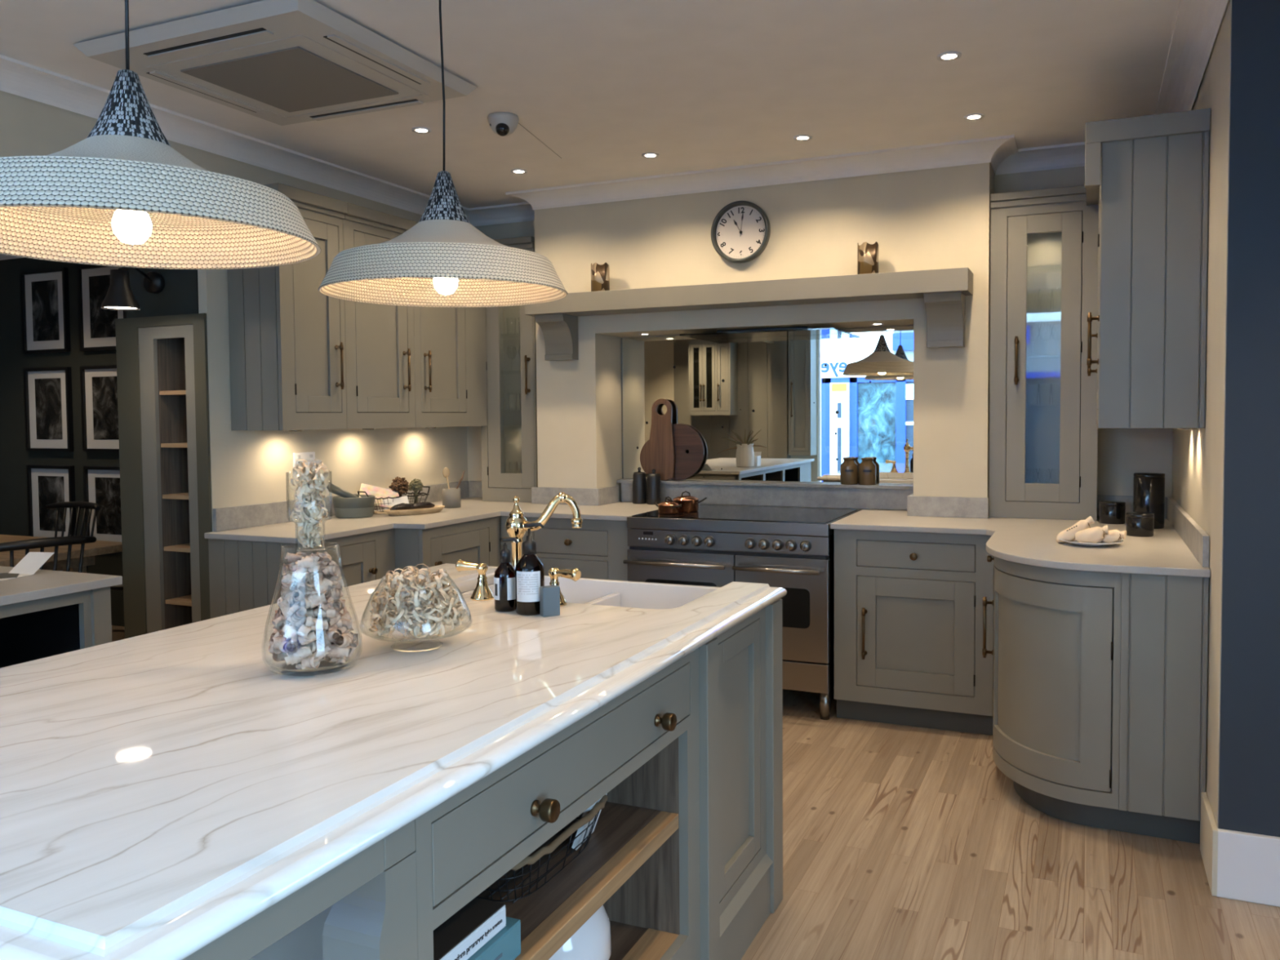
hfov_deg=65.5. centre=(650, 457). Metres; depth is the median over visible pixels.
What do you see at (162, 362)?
shelf unit
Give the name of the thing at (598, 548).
base cabinet
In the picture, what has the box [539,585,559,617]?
block
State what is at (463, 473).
wooden spoon
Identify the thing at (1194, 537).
upstand
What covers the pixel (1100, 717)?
base cabinet
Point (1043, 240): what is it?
cabinet
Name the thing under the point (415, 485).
dried flower
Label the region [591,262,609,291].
candle holder
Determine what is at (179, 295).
wall partition
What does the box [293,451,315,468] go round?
wall socket
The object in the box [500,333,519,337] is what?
glass shelf
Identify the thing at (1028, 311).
glass shelf
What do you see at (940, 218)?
wall
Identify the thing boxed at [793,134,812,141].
recessed light
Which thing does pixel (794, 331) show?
extractor hood
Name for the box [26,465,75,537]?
picture frame
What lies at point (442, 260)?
pendant lamp
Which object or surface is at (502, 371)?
glass shelf
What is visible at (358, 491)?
wire basket
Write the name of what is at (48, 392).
print
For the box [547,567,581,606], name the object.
tap
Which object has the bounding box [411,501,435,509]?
aubergine
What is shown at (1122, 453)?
wall
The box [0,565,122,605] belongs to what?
countertop
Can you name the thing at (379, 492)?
magazine
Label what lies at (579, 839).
paper packet
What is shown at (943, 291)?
mantel shelf
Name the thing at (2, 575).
leaflet
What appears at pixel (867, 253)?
candle holder
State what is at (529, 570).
pump bottle
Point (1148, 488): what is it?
canister
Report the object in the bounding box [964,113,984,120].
recessed light
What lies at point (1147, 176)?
upper cabinet
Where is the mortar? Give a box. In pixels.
[332,494,375,518]
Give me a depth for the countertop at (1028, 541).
3.79 m
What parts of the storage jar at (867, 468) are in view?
lid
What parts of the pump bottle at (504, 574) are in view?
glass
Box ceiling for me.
[0,0,1179,208]
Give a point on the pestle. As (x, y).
(336, 490)
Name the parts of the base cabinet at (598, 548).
knob, drawer, drawer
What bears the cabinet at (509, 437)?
on the countertop at (472, 508)
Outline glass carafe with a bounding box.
[262,543,362,676]
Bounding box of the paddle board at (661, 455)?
[647,398,675,479]
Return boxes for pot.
[442,488,461,507]
[548,904,611,959]
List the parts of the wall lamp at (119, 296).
bulb, lamp shade, arm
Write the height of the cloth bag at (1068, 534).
0.108 m
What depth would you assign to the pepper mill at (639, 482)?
5.65 m
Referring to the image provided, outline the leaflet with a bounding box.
[0,572,18,578]
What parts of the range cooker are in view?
knob, handle, oven door, knob, knob, knob, control panel, knob, knob, handle, knob, oven door, knob, knob, storage drawer, leg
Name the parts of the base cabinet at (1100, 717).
bar handle, knob, door, panel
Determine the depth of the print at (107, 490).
6.83 m
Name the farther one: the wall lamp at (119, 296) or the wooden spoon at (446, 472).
the wooden spoon at (446, 472)
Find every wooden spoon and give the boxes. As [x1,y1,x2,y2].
[442,466,449,488]
[456,471,465,488]
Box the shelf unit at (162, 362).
[115,313,212,639]
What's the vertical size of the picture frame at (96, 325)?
0.580 m
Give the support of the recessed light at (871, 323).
in the wall at (940, 218)
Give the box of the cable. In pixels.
[519,123,561,158]
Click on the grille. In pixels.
(288, 79)
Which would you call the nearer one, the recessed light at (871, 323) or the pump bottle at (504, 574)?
the pump bottle at (504, 574)
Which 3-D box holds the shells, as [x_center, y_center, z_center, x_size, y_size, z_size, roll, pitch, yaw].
[-0.653,0.287,1.931,0.164,0.212,0.164,-2,3,-27]
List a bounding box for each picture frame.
[20,267,71,354]
[23,366,73,451]
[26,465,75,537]
[76,264,125,351]
[80,364,119,452]
[83,466,121,542]
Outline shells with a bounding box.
[268,551,358,670]
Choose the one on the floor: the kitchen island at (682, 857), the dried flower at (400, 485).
the kitchen island at (682, 857)
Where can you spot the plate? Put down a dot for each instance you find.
(1076, 542)
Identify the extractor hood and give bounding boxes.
[679,326,848,339]
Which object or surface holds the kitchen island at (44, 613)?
on the floor
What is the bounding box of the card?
[382,495,408,510]
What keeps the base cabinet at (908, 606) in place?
on the floor
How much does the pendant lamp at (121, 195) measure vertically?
0.896 m
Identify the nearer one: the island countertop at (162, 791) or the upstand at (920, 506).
the island countertop at (162, 791)
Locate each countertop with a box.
[0,563,786,959]
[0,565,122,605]
[204,497,657,543]
[830,509,1210,577]
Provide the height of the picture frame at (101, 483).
0.550 m
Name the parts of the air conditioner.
grille frame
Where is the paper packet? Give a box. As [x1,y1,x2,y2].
[571,793,607,849]
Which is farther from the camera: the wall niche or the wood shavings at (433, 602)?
the wall niche
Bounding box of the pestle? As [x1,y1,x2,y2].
[326,483,358,497]
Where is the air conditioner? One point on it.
(280, 62)
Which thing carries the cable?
attached to the ceiling
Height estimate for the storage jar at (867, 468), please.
0.143 m
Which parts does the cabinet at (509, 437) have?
door, cornice, bar handle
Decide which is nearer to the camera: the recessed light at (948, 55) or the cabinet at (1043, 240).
the recessed light at (948, 55)
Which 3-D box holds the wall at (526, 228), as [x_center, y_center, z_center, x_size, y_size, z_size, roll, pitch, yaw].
[-0.895,-0.173,6.182,0.820,2.680,0.120,1,3,24]
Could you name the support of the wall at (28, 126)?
attached to the wall at (248, 467)
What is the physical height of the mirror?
0.826 m
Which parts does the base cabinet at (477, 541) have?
knob, door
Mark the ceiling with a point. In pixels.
(698, 85)
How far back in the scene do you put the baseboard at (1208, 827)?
3.00 m
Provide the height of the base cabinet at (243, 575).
0.894 m
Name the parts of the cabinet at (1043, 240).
bar handle, cornice, door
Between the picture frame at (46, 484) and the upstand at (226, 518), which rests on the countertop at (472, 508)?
the upstand at (226, 518)
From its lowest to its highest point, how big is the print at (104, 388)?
0.430 m
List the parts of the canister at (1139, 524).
lid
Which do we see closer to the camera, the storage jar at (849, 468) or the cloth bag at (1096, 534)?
the cloth bag at (1096, 534)
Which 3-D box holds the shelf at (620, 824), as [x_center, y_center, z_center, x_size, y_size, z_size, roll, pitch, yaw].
[-0.395,0.849,1.962,0.494,0.030,0.960,1,3,24]
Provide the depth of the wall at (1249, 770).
2.85 m
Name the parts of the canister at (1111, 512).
lid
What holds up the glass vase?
in the glass carafe
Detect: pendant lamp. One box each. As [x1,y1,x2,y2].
[0,0,320,269]
[318,0,567,306]
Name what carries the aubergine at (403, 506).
in the wooden tray
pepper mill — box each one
[632,466,646,503]
[646,468,661,504]
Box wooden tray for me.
[373,505,444,515]
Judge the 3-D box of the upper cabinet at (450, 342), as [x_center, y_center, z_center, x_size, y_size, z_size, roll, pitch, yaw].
[-1.228,-0.709,5.594,0.348,1.073,0.680,1,3,24]
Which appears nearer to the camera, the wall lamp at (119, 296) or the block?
the block
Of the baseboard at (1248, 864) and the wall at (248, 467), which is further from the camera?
the wall at (248, 467)
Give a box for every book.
[433,897,506,959]
[467,916,520,959]
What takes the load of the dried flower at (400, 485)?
in the wire basket at (358, 491)
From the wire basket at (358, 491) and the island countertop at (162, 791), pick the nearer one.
the island countertop at (162, 791)
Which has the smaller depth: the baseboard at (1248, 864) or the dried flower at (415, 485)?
the baseboard at (1248, 864)
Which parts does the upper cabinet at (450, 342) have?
bar handle, door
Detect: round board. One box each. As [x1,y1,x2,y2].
[640,439,649,474]
[671,423,704,479]
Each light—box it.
[288,430,302,431]
[411,127,431,133]
[511,168,527,173]
[641,152,658,158]
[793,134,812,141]
[871,323,884,324]
[937,51,961,61]
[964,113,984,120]
[1177,427,1197,430]
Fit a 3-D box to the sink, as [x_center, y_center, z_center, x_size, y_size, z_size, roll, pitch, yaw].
[-0.212,0.516,2.870,0.824,0.242,0.545,1,3,24]
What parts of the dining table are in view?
leg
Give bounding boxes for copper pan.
[655,496,681,514]
[665,490,706,511]
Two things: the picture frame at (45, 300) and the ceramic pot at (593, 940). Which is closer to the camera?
the ceramic pot at (593, 940)
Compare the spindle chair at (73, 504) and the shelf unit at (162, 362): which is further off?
the spindle chair at (73, 504)
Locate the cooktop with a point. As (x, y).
(710, 520)
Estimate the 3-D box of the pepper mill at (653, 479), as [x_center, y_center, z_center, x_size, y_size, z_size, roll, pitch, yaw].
[0.017,0.164,5.632,0.082,0.199,0.082,1,3,24]
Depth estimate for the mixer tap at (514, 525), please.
2.60 m
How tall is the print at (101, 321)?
0.420 m
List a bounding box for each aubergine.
[390,502,412,510]
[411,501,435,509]
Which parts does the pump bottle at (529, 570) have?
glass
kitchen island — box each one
[0,565,122,667]
[182,599,782,959]
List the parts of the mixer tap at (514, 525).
spout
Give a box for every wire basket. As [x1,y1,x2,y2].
[357,486,430,514]
[475,794,608,902]
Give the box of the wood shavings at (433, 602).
[368,563,466,639]
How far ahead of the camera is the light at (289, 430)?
4.69 m
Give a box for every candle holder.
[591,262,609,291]
[857,241,878,274]
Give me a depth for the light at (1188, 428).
3.52 m
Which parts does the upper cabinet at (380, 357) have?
cornice, door, bar handle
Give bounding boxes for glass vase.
[285,471,332,551]
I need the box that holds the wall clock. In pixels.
[711,200,770,262]
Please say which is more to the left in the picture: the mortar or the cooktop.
the mortar
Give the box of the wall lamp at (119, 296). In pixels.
[101,266,164,310]
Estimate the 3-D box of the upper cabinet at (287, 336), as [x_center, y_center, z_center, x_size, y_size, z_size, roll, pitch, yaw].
[-1.668,-0.664,4.596,0.348,1.073,0.438,1,3,24]
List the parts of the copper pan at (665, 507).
lid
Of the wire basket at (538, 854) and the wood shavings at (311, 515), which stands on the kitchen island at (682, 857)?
the wire basket at (538, 854)
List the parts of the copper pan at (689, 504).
lid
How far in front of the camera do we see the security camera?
4.13 m
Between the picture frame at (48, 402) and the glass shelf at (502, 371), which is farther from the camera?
the picture frame at (48, 402)
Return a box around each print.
[31,279,59,341]
[34,377,62,439]
[37,475,65,531]
[88,274,117,337]
[92,376,119,439]
[94,477,121,534]
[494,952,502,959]
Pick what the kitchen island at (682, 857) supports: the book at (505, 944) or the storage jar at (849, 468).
the book at (505, 944)
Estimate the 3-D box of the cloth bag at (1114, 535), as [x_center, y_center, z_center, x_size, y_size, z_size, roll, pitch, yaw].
[1.719,0.296,3.727,0.112,0.057,0.070,1,3,24]
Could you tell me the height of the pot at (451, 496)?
0.105 m
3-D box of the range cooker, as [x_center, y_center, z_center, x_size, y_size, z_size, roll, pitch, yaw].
[0.488,0.742,5.083,1.014,0.922,0.797,1,3,24]
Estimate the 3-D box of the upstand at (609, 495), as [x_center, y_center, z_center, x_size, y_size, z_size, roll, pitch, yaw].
[-0.435,0.214,5.757,0.432,0.095,0.265,1,3,24]
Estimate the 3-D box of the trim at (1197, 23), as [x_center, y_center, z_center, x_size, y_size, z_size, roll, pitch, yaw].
[-0.067,-1.306,2.125,5.260,0.087,6.540,1,3,24]
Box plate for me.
[1059,538,1123,546]
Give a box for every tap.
[455,492,582,606]
[455,559,493,600]
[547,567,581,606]
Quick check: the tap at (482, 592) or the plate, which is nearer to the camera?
the tap at (482, 592)
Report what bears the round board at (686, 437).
on the ledge
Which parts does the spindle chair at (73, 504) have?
rail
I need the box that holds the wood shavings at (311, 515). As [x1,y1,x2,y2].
[288,458,329,547]
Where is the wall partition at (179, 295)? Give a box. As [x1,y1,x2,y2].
[124,267,199,318]
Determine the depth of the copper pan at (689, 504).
5.13 m
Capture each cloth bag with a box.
[1056,515,1094,543]
[1075,524,1108,542]
[1100,528,1126,542]
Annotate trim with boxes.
[0,0,1229,226]
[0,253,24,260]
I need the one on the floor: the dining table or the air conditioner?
the dining table
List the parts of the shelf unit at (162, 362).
door frame, shelf, shelf, shelf, shelf, shelf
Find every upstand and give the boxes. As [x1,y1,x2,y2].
[213,480,482,531]
[531,485,618,506]
[906,493,988,518]
[1097,494,1209,567]
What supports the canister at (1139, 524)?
on the countertop at (1028, 541)
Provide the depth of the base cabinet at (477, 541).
4.90 m
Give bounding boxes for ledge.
[616,479,913,510]
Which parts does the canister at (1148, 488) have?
lid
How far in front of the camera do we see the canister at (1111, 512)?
4.44 m
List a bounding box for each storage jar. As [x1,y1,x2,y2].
[840,457,857,484]
[858,457,875,484]
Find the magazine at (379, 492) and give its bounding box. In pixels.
[359,483,399,508]
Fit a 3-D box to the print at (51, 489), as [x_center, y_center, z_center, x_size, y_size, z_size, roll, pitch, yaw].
[-4.249,0.327,7.064,0.270,0.390,0.002,1,3,24]
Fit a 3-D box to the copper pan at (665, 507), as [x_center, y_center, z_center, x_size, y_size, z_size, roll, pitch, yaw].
[0.090,0.240,5.067,0.176,0.088,0.110,1,3,24]
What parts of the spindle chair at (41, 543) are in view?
rail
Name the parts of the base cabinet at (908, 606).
bar handle, knob, drawer, door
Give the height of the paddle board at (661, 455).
0.468 m
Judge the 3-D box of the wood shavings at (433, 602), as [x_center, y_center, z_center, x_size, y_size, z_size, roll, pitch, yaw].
[-0.495,0.298,2.111,0.201,0.133,0.210,1,3,24]
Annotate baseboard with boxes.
[1200,791,1217,896]
[1217,828,1279,906]
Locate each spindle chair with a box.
[0,535,96,573]
[45,501,100,573]
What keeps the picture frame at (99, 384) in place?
attached to the wall at (15, 459)
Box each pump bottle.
[493,537,518,612]
[515,522,544,615]
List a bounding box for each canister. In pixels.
[1099,500,1125,524]
[1125,511,1154,537]
[1133,472,1164,528]
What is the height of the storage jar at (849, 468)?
0.143 m
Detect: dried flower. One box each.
[388,476,408,496]
[408,478,423,503]
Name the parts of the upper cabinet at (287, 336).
panel, cornice, door, bar handle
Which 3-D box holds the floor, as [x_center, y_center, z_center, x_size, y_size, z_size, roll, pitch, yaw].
[-2.287,1.363,3.229,10.440,0.120,6.850,1,3,24]
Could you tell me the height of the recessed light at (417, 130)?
0.005 m
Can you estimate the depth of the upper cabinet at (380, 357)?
4.97 m
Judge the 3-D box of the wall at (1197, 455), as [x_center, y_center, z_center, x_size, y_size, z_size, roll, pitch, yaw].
[2.115,-0.093,3.741,0.142,2.680,1.928,1,3,24]
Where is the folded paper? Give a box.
[0,551,54,580]
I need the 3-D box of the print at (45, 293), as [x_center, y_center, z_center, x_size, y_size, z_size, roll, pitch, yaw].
[-4.260,-1.032,7.007,0.270,0.420,0.002,1,3,24]
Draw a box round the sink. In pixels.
[457,575,720,608]
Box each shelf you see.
[477,801,661,942]
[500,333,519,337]
[501,370,520,373]
[524,267,973,360]
[608,920,647,959]
[1026,309,1061,314]
[1026,355,1060,359]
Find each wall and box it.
[0,90,203,168]
[0,257,124,626]
[197,150,467,531]
[466,220,534,563]
[533,162,994,505]
[994,166,1173,515]
[1171,0,1231,827]
[1217,0,1279,836]
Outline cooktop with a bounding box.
[626,504,860,536]
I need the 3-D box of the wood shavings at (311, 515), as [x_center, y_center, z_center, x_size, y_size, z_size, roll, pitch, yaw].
[-0.658,0.087,1.916,0.073,0.169,0.078,1,3,24]
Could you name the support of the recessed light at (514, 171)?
in the ceiling
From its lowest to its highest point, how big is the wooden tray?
0.031 m
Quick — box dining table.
[0,534,122,573]
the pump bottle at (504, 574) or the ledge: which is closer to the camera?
the pump bottle at (504, 574)
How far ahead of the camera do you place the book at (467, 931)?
1.60 m
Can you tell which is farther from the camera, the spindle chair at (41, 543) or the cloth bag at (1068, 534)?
the spindle chair at (41, 543)
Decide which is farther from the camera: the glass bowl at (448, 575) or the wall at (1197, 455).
the wall at (1197, 455)
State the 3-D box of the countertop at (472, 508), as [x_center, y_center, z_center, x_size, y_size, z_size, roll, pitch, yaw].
[-0.888,0.309,5.019,1.454,0.025,2.038,1,3,24]
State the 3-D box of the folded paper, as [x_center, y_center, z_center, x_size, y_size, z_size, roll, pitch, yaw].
[-2.052,0.350,3.219,0.100,0.060,0.206,0,2,14]
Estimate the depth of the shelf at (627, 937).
2.29 m
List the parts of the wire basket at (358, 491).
handle, wire frame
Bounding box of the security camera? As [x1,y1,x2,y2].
[487,111,519,136]
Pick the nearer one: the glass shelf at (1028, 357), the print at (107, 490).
the glass shelf at (1028, 357)
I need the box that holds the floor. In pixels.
[111,625,1279,959]
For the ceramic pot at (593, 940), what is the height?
0.215 m
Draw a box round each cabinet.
[208,528,395,618]
[227,182,347,430]
[342,202,416,429]
[394,515,500,573]
[413,222,487,427]
[480,235,537,502]
[500,515,629,581]
[834,528,994,735]
[982,555,1208,844]
[988,185,1098,520]
[1084,108,1210,428]
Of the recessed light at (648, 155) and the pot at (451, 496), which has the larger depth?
the pot at (451, 496)
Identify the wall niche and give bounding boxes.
[621,324,913,511]
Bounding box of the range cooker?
[623,504,860,719]
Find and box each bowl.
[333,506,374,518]
[359,573,472,651]
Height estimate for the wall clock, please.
0.316 m
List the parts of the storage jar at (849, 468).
lid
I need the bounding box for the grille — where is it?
[180,46,398,112]
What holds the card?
in the wire basket at (358, 491)
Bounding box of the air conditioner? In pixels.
[72,0,476,125]
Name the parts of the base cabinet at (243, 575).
door, knob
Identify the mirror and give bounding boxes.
[621,325,913,484]
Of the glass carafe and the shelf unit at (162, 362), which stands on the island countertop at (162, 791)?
the glass carafe
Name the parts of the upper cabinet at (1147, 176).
bar handle, bar handle, door, frame, door, cornice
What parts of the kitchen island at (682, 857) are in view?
knee panel, knee post, knob, frame, drawer, knob, panel, frame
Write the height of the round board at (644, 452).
0.250 m
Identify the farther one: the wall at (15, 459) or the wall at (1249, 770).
the wall at (15, 459)

